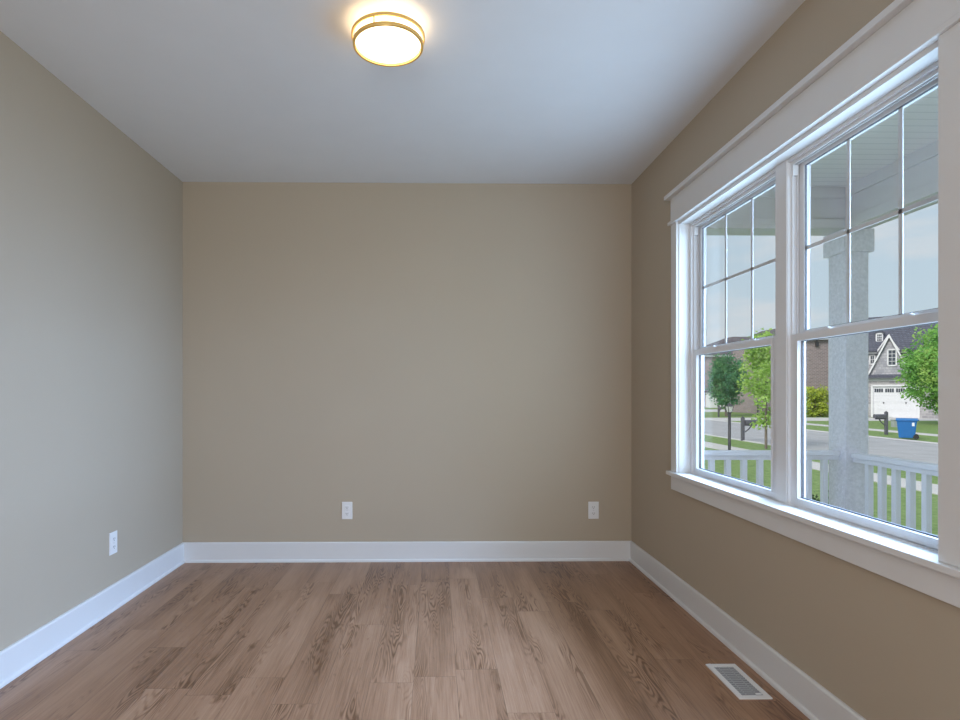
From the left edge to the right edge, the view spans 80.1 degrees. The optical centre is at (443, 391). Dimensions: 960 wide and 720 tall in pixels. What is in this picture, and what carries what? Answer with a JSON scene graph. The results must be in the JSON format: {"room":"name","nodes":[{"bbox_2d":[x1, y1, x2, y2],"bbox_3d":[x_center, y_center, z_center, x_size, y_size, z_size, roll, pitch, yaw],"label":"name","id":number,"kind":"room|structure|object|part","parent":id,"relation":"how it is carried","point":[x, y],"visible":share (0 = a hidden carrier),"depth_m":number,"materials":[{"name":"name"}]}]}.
{"room":"empty room","nodes":[
{"label":"empty room","id":0,"kind":"room"},
{"bbox_2d":[0,31,182,650],"bbox_3d":[-1.898,-0.102,0.944,0.120,2.823,6.580,0,0,-1],"label":"wall","id":1,"kind":"structure","parent":0,"point":[91,223],"depth_m":2.93,"materials":[{"name":"paint"}]},
{"bbox_2d":[0,542,184,688],"bbox_3d":[-1.825,1.159,0.945,0.026,0.141,6.340,0,0,-1],"label":"baseboard","id":2,"kind":"structure","parent":1,"relation":"attached to","point":[25,653],"depth_m":2.89,"materials":[{"name":"paint"}]},
{"bbox_2d":[109,530,116,555],"bbox_3d":[-1.866,0.856,3.223,0.009,0.125,0.076,0,0,-1],"label":"wall outlet","id":3,"kind":"object","parent":1,"relation":"attached to","point":[112,536],"visible":1,"depth_m":3.21,"materials":[{"name":"plastic"}]},
{"bbox_2d":[0,0,804,183],"bbox_3d":[-0.200,-1.593,0.967,3.517,0.160,6.580,0,0,-1],"label":"ceiling","id":4,"kind":"structure","parent":0,"point":[497,91],"depth_m":2.76,"materials":[{"name":"paint"}]},
{"bbox_2d":[351,11,424,66],"bbox_3d":[-0.228,-1.468,2.353,0.302,0.091,0.302,0,0,-1],"label":"ceiling light","id":5,"kind":"object","parent":4,"relation":"attached to","point":[386,39],"visible":1,"depth_m":2.31,"materials":[{"name":"brass"},{"name":"frosted glass"}]},
{"bbox_2d":[0,561,809,719],"bbox_3d":[-0.261,1.270,0.967,3.395,0.080,6.580,0,0,-1],"label":"floor","id":6,"kind":"structure","parent":0,"point":[542,640],"depth_m":2.70,"materials":[{"name":"brown wood"}]},
{"bbox_2d":[705,664,772,699],"bbox_3d":[1.246,1.226,2.420,0.134,0.009,0.291,0,0,-1],"label":"floor vent","id":7,"kind":"object","parent":6,"relation":"in","point":[732,676],"visible":1,"depth_m":2.41,"materials":[{"name":"metal"}]},
{"bbox_2d":[714,667,762,694],"bbox_3d":[1.246,1.228,2.420,0.090,0.003,0.244,0,0,-1],"label":"grille","id":8,"kind":"object","parent":7,"relation":"attached to","point":[735,678],"depth_m":2.41,"materials":[{"name":"white metal"}]},
{"bbox_2d":[183,182,630,541],"bbox_3d":[-0.256,-0.102,4.197,3.255,2.823,0.120,0,0,-1],"label":"wall","id":9,"kind":"structure","parent":0,"point":[439,361],"depth_m":4.14,"materials":[{"name":"paint"}]},
{"bbox_2d":[342,502,351,518],"bbox_3d":[-0.698,0.862,4.126,0.076,0.125,0.009,0,0,-1],"label":"wall outlet","id":10,"kind":"object","parent":9,"relation":"attached to","point":[346,506],"visible":1,"depth_m":4.12,"materials":[{"name":"plastic"}]},
{"bbox_2d":[184,541,629,562],"bbox_3d":[-0.255,1.159,4.124,3.255,0.141,0.026,0,0,-1],"label":"baseboard","id":11,"kind":"structure","parent":9,"relation":"attached to","point":[424,551],"depth_m":4.12,"materials":[{"name":"paint"}]},
{"bbox_2d":[588,502,598,518],"bbox_3d":[1.093,0.865,4.151,0.076,0.125,0.009,0,0,-1],"label":"wall outlet","id":12,"kind":"object","parent":9,"relation":"attached to","point":[593,507],"visible":1,"depth_m":4.15,"materials":[{"name":"plastic"}]},
{"bbox_2d":[631,0,959,719],"bbox_3d":[1.486,-0.102,1.051,0.142,2.823,6.460,0,0,-1],"label":"wall","id":13,"kind":"structure","parent":0,"point":[888,649],"depth_m":2.43,"materials":[{"name":"paint"}]},
{"bbox_2d":[690,168,774,499],"bbox_3d":[1.487,-0.253,2.907,0.078,1.484,0.888,0,0,-1],"label":"window","id":14,"kind":"structure","parent":13,"relation":"in","point":[698,348],"depth_m":3.20,"materials":[{"name":"plastic"}]},
{"bbox_3d":[1.473,0.117,2.907,0.032,0.717,0.828,0,0,-1],"label":"sash","id":15,"kind":"part","parent":14,"relation":"part of","materials":[{"name":"plastic"}]},
{"bbox_3d":[1.506,-0.590,2.907,0.028,0.755,0.828,0,0,-1],"label":"sash","id":16,"kind":"part","parent":14,"relation":"part of","materials":[{"name":"plastic"}]},
{"bbox_2d":[629,541,865,719],"bbox_3d":[1.403,1.159,0.990,0.026,0.141,6.340,0,0,-1],"label":"baseboard","id":17,"kind":"structure","parent":13,"relation":"attached to","point":[807,695],"depth_m":2.55,"materials":[{"name":"paint"}]},
{"bbox_2d":[664,0,959,607],"bbox_3d":[1.440,-0.297,2.466,0.183,1.763,1.978,0,0,-1],"label":"window","id":18,"kind":"structure","parent":13,"relation":"in","point":[799,331],"depth_m":2.07,"materials":[{"name":"plastic"}]},
{"bbox_3d":[1.373,-0.261,3.380,0.019,1.473,0.075,0,0,-1],"label":"casing","id":19,"kind":"part","parent":18,"relation":"part of","materials":[{"name":"paint"}]},
{"bbox_3d":[1.386,-1.085,2.471,0.019,0.138,1.908,0,0,-1],"label":"head casing","id":20,"kind":"part","parent":18,"relation":"part of","materials":[{"name":"paint"}]},
{"bbox_3d":[1.485,0.117,2.011,0.032,0.717,0.795,0,0,-1],"label":"sash","id":21,"kind":"part","parent":18,"relation":"part of","materials":[{"name":"plastic"}]},
{"bbox_3d":[1.518,-0.590,2.012,0.028,0.755,0.795,0,0,-1],"label":"sash","id":22,"kind":"part","parent":18,"relation":"part of","materials":[{"name":"plastic"}]},
{"bbox_3d":[1.399,-0.261,1.564,0.019,1.473,0.075,0,0,-1],"label":"casing","id":23,"kind":"part","parent":18,"relation":"part of","materials":[{"name":"paint"}]},
{"label":"outside","id":24,"kind":"structure","parent":0,"visible":0},
{"bbox_2d":[704,403,937,535],"bbox_3d":[58.947,2.560,75.830,160.000,0.280,230.000,0,0,-1],"label":"lawn","id":25,"kind":"structure","parent":24,"point":[931,427],"depth_m":18.90,"materials":[{"name":"green plant"}]},
{"bbox_2d":[704,337,746,407],"bbox_3d":[45.637,-3.285,90.096,14.900,11.370,12.300,0,0,-1],"label":"brick house","id":26,"kind":"structure","parent":25,"relation":"on","point":[708,358],"depth_m":85.56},
{"bbox_2d":[705,352,748,415],"bbox_3d":[27.563,-0.737,55.243,3.991,6.274,3.956,0,0,-1],"label":"shade tree","id":27,"kind":"object","parent":25,"relation":"on","point":[726,373],"visible":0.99,"depth_m":54.92,"materials":[{"name":"green plant"}]},
{"bbox_2d":[725,403,733,449],"bbox_3d":[7.074,1.337,14.100,0.184,2.125,0.184,0,0,19],"label":"lamp post","id":28,"kind":"object","parent":25,"relation":"on","point":[729,408],"visible":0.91,"depth_m":14.07,"materials":[{"name":"black metal"}]},
{"bbox_3d":[7.074,1.470,14.100,0.072,1.860,0.072,0,0,-1],"label":"post","id":29,"kind":"part","parent":28,"relation":"part of","materials":[{"name":"black metal"}]},
{"bbox_2d":[704,434,770,445],"bbox_3d":[14.261,2.515,60.205,0.200,0.270,180.000,0,0,-1],"label":"kerb","id":30,"kind":"object","parent":25,"relation":"on","point":[704,434],"depth_m":28.26,"materials":[{"name":"grey concrete"}]},
{"bbox_2d":[741,416,757,440],"bbox_3d":[15.013,1.805,27.973,0.865,1.190,0.213,0,0,-9],"label":"mailbox","id":31,"kind":"object","parent":25,"relation":"on","point":[744,422],"visible":0.96,"depth_m":27.86,"materials":[{"name":"paint"}]},
{"bbox_3d":[14.652,1.840,27.907,0.130,1.120,0.130,0,0,-9],"label":"post","id":32,"kind":"part","parent":31,"relation":"part of","materials":[{"name":"paint"}]},
{"bbox_2d":[736,327,772,448],"bbox_3d":[13.512,-0.140,23.877,2.588,5.079,2.807,0,0,-1],"label":"young tree","id":33,"kind":"object","parent":25,"relation":"on","point":[762,386],"visible":0.64,"depth_m":23.71,"materials":[{"name":"green plant"}]},
{"bbox_2d":[733,329,828,414],"bbox_3d":[36.258,-2.185,62.012,5.500,9.170,10.000,0,0,-1],"label":"brick house","id":34,"kind":"structure","parent":25,"relation":"on","point":[816,350],"depth_m":57.54,"materials":[{"name":"brick"}]},
{"bbox_2d":[806,384,828,416],"bbox_3d":[35.508,1.019,54.501,3.273,3.382,2.660,0,0,-1],"label":"hedge","id":35,"kind":"object","parent":25,"relation":"on","point":[818,408],"visible":0.83,"depth_m":53.97,"materials":[{"name":"green plant"}]},
{"bbox_2d":[812,490,828,503],"bbox_3d":[6.922,2.172,10.570,0.826,0.702,0.857,0,0,17],"label":"shrub","id":36,"kind":"object","parent":25,"relation":"on","point":[816,496],"visible":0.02,"depth_m":10.58,"materials":[{"name":"green plant"}]},
{"bbox_2d":[704,419,937,443],"bbox_3d":[22.410,2.515,60.319,0.300,0.270,180.000,0,0,-1],"label":"kerb","id":37,"kind":"object","parent":25,"relation":"on","point":[704,419],"depth_m":29.50,"materials":[{"name":"grey concrete"}]},
{"bbox_2d":[873,411,887,434],"bbox_3d":[24.334,1.740,31.704,0.785,1.320,0.213,0,0,-7],"label":"mailbox","id":38,"kind":"object","parent":25,"relation":"on","point":[884,416],"visible":1,"depth_m":31.68,"materials":[{"name":"paint"}]},
{"bbox_3d":[24.659,1.775,31.747,0.130,1.250,0.130,0,0,-7],"label":"post","id":39,"kind":"part","parent":38,"relation":"part of","materials":[{"name":"paint"}]},
{"bbox_2d":[890,419,896,426],"bbox_3d":[30.662,2.165,38.757,0.360,0.530,0.310,0,0,-1],"label":"utility pedestal","id":40,"kind":"object","parent":25,"relation":"on","point":[893,421],"visible":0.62,"depth_m":38.65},
{"bbox_2d":[868,316,937,418],"bbox_3d":[45.865,-2.585,55.239,9.240,9.970,11.000,0,0,37],"label":"house","id":41,"kind":"structure","parent":25,"relation":"on","point":[884,347],"depth_m":52.88,"materials":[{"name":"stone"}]},
{"bbox_3d":[42.168,-5.200,55.133,0.339,0.660,0.020,0,0,37],"label":"pane","id":42,"kind":"part","parent":41,"relation":"part of","materials":[{"name":"grey glass"}]},
{"bbox_3d":[41.260,-3.120,52.433,0.508,1.340,0.020,0,0,37],"label":"pane","id":43,"kind":"part","parent":41,"relation":"part of","materials":[{"name":"glass"}]},
{"bbox_3d":[41.528,0.945,52.455,3.311,2.910,0.080,0,0,37],"label":"garage door","id":44,"kind":"part","parent":41,"relation":"part of","materials":[{"name":"white metal"}]},
{"bbox_3d":[41.498,1.340,52.418,3.122,2.000,0.015,0,0,37],"label":"panel moulding","id":45,"kind":"part","parent":41,"relation":"part of","materials":[{"name":"white metal"}]},
{"bbox_3d":[41.461,0.885,52.367,3.511,3.030,0.180,0,0,37],"label":"door frame","id":46,"kind":"part","parent":41,"relation":"part of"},
{"bbox_2d":[896,418,919,439],"bbox_3d":[23.375,1.859,28.709,0.921,1.038,0.831,0,0,39],"label":"wheelie bin","id":47,"kind":"object","parent":25,"relation":"on","point":[906,427],"visible":1,"depth_m":28.46,"materials":[{"name":"plastic"}]},
{"bbox_3d":[23.351,1.387,28.729,0.860,0.095,0.831,0,0,39],"label":"lid","id":48,"kind":"part","parent":47,"relation":"part of","materials":[{"name":"blue plastic"}]},
{"bbox_2d":[893,324,937,414],"bbox_3d":[35.983,-1.393,40.377,6.550,7.586,6.543,0,0,37],"label":"maple tree","id":49,"kind":"object","parent":25,"relation":"on","point":[926,360],"visible":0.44,"depth_m":40.72,"materials":[{"name":"green plant"}]},
{"bbox_3d":[2.558,2.140,1.461,1.953,0.920,6.750,0,0,-1],"label":"foundation","id":50,"kind":"object","parent":25,"relation":"on","visible":0},
{"bbox_3d":[2.583,1.555,1.461,2.023,0.250,6.850,0,0,-1],"label":"floor","id":51,"kind":"structure","parent":50,"relation":"on","visible":0},
{"bbox_2d":[823,228,873,514],"bbox_3d":[3.335,0.060,4.697,0.246,2.740,0.256,0,0,-1],"label":"porch column","id":52,"kind":"structure","parent":51,"relation":"on","point":[848,355],"depth_m":4.60,"materials":[{"name":"paint"}]},
{"bbox_2d":[704,450,839,503],"bbox_3d":[2.388,0.917,4.684,1.703,0.865,0.090,0,0,-1],"label":"porch railing","id":53,"kind":"object","parent":52,"relation":"attached to","point":[711,456],"visible":0.26,"depth_m":4.67,"materials":[{"name":"paint"}]},
{"bbox_3d":[2.388,0.543,4.684,1.703,0.033,0.052,0,0,-1],"label":"sub rail","id":54,"kind":"part","parent":53,"relation":"part of","materials":[{"name":"paint"}]},
{"bbox_3d":[2.388,0.506,4.684,1.703,0.042,0.090,0,0,-1],"label":"rail","id":55,"kind":"part","parent":53,"relation":"part of","materials":[{"name":"paint"}]},
{"bbox_2d":[706,140,937,235],"bbox_3d":[2.627,-1.565,1.587,2.393,0.510,7.100,0,0,-1],"label":"beam","id":56,"kind":"structure","parent":52,"relation":"on","point":[874,195],"depth_m":4.45,"materials":[{"name":"paint"}]},
{"bbox_2d":[811,88,937,186],"bbox_3d":[2.514,-1.665,1.410,1.923,0.040,6.750,0,0,-1],"label":"ceiling","id":57,"kind":"structure","parent":56,"relation":"attached to","point":[876,148],"depth_m":3.83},
{"bbox_2d":[851,453,937,533],"bbox_3d":[3.371,0.922,1.372,0.090,0.855,6.450,0,0,-1],"label":"porch railing","id":58,"kind":"object","parent":52,"relation":"attached to","point":[927,470],"visible":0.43,"depth_m":4.17,"materials":[{"name":"paint"}]},
{"bbox_3d":[3.371,0.516,1.372,0.090,0.042,6.450,0,0,-1],"label":"rail","id":59,"kind":"part","parent":58,"relation":"part of","materials":[{"name":"paint"}]},
{"bbox_3d":[3.371,0.553,1.372,0.052,0.033,6.450,0,0,-1],"label":"sub rail","id":60,"kind":"part","parent":58,"relation":"part of","materials":[{"name":"paint"}]},
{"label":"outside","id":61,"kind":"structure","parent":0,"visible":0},
{"bbox_2d":[806,423,937,435],"bbox_3d":[27.482,2.525,8.635,1.200,0.250,76.500,0,0,-1],"label":"sidewalk","id":62,"kind":"structure","parent":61,"point":[893,431],"depth_m":35.08,"materials":[{"name":"concrete"}]},
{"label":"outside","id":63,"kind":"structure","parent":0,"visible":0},
{"bbox_2d":[704,441,937,494],"bbox_3d":[11.721,2.525,45.168,1.200,0.250,150.000,0,0,-1],"label":"sidewalk","id":64,"kind":"structure","parent":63,"point":[815,465],"depth_m":17.54,"materials":[{"name":"concrete"}]},
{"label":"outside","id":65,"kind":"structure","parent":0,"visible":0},
{"bbox_2d":[704,420,937,463],"bbox_3d":[18.310,2.531,60.262,7.900,0.238,180.000,0,0,-1],"label":"street","id":66,"kind":"structure","parent":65,"point":[815,440],"depth_m":26.96,"materials":[{"name":"grey asphalt"}]},
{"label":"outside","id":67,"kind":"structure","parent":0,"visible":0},
{"bbox_2d":[704,409,732,411],"bbox_3d":[40.698,2.525,72.075,36.600,0.250,9.000,0,0,-1],"label":"driveway","id":68,"kind":"structure","parent":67,"point":[705,410],"depth_m":72.01,"materials":[{"name":"concrete"}]},
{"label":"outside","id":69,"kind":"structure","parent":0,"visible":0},
{"bbox_2d":[704,418,937,420],"bbox_3d":[41.009,2.525,49.777,36.600,0.250,5.400,0,0,-1],"label":"sidewalk","id":70,"kind":"structure","parent":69,"point":[721,419],"depth_m":48.86,"materials":[{"name":"concrete"}]}
]}

